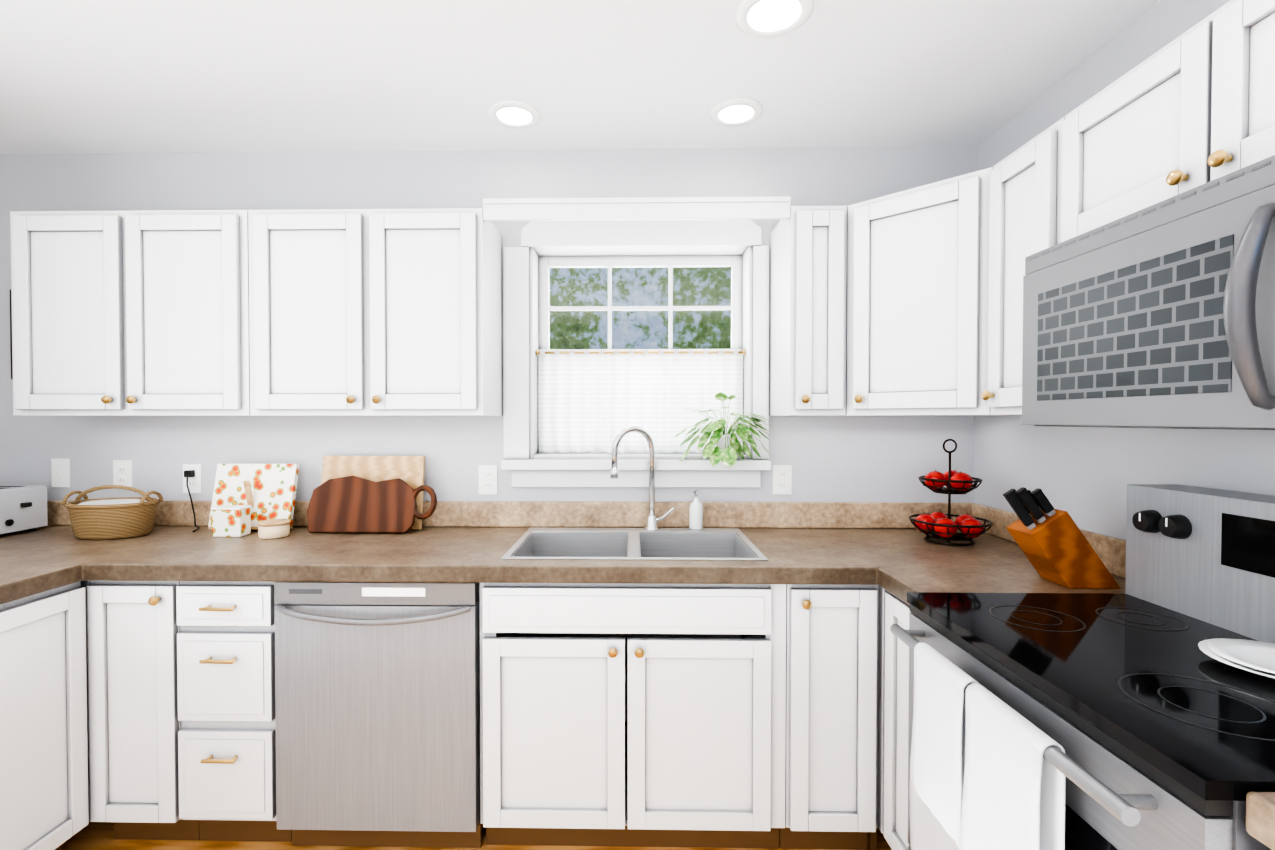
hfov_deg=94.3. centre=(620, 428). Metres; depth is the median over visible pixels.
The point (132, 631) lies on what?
base cabinet
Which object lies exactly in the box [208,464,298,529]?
cutting board
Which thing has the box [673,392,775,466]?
pothos plant
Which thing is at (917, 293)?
upper cabinet
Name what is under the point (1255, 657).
plate stack
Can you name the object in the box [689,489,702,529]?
soap dispenser
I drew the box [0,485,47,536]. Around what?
toaster
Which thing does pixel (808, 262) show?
upper cabinet
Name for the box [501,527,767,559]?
sink basin
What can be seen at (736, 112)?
recessed light
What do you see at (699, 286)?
window glass
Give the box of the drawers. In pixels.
[176,581,291,841]
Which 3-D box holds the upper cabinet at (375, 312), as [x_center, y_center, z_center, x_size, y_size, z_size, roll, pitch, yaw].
[-0.886,-0.405,2.184,0.823,0.718,0.352,0,1,1]
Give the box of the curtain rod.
[536,349,745,355]
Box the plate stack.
[1198,638,1274,679]
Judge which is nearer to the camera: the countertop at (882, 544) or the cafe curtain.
the countertop at (882, 544)
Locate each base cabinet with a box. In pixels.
[0,581,89,849]
[86,581,199,839]
[479,583,785,848]
[779,584,878,849]
[869,585,909,849]
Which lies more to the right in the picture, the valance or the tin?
the valance
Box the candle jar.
[257,519,289,538]
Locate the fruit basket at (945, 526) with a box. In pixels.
[909,439,992,545]
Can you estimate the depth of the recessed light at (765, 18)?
1.56 m
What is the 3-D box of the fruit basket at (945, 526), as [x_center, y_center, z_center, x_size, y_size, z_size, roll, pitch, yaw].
[1.150,0.217,2.069,0.257,0.360,0.257,0,1,1]
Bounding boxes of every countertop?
[0,526,79,604]
[47,426,1081,584]
[872,530,1125,604]
[1246,792,1274,849]
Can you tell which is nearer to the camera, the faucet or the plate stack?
the plate stack
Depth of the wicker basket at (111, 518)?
2.11 m
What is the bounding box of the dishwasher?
[274,582,481,847]
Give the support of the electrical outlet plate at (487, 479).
attached to the wall at (860, 458)
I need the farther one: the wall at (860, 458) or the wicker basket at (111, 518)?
the wall at (860, 458)
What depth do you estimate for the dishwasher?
1.77 m
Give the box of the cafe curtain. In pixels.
[539,350,742,452]
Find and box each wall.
[0,146,976,502]
[974,0,1274,539]
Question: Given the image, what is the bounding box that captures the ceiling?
[0,0,1159,153]
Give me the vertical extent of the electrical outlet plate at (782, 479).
0.116 m
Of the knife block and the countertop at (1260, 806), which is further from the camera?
the knife block
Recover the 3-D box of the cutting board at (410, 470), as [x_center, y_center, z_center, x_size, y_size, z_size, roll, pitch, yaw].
[-0.971,0.250,2.306,0.400,0.283,0.061,0,1,1]
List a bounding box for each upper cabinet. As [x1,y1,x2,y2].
[10,210,250,415]
[248,208,502,415]
[769,206,846,415]
[845,167,1021,415]
[981,117,1064,414]
[1061,0,1274,242]
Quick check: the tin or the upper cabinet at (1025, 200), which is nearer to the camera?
the upper cabinet at (1025, 200)
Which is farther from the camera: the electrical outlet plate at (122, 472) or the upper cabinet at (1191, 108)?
the electrical outlet plate at (122, 472)
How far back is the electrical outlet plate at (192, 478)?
2.38 m
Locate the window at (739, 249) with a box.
[501,220,770,487]
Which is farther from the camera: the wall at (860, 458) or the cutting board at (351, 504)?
the wall at (860, 458)
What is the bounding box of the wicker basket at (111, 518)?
[62,485,163,539]
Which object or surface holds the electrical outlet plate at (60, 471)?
attached to the wall at (860, 458)
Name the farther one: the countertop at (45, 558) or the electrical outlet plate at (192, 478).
the electrical outlet plate at (192, 478)
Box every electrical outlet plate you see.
[51,459,69,486]
[113,460,132,486]
[183,464,201,531]
[479,465,496,493]
[773,465,791,493]
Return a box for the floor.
[62,822,891,849]
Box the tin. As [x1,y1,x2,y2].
[211,505,251,536]
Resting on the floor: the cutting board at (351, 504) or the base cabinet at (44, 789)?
the base cabinet at (44, 789)
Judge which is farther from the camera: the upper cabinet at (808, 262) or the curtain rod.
the curtain rod
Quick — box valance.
[483,196,790,220]
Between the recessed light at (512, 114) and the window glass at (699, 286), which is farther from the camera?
the window glass at (699, 286)
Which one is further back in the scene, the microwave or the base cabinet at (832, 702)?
the base cabinet at (832, 702)
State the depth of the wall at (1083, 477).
1.69 m
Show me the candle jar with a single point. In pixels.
(273, 528)
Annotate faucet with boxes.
[610,426,674,530]
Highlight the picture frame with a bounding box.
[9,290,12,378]
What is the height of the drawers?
0.857 m
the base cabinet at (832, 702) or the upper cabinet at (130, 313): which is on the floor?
the base cabinet at (832, 702)
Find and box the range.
[890,484,1274,849]
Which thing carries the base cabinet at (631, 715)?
on the floor
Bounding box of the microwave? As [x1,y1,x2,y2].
[1022,155,1274,429]
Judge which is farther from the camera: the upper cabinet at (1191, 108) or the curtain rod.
the curtain rod
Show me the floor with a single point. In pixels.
(95, 836)
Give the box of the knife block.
[1003,487,1120,588]
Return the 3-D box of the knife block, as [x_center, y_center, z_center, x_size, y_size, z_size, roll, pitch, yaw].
[1.125,0.279,1.545,0.278,0.253,0.104,0,1,1]
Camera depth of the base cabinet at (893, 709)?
1.68 m
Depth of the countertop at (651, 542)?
2.07 m
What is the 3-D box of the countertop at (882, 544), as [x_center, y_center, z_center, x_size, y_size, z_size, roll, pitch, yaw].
[1.053,0.382,1.567,0.636,0.150,0.245,0,1,1]
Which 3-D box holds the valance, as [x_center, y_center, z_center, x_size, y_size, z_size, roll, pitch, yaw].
[0.051,-0.755,2.037,1.056,0.072,0.022,0,1,1]
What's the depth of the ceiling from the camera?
1.81 m
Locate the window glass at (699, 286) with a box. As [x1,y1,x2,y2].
[549,267,730,348]
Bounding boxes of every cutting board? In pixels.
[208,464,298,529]
[307,476,436,532]
[321,456,424,529]
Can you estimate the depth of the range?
1.04 m
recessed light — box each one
[487,100,540,127]
[709,98,762,125]
[735,0,813,37]
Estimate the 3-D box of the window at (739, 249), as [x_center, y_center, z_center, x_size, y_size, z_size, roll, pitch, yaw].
[0.059,-0.305,2.416,1.049,1.076,0.260,0,1,1]
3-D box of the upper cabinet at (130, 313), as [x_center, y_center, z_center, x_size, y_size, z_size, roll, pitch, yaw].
[-1.722,-0.405,2.199,0.845,0.718,0.352,0,1,1]

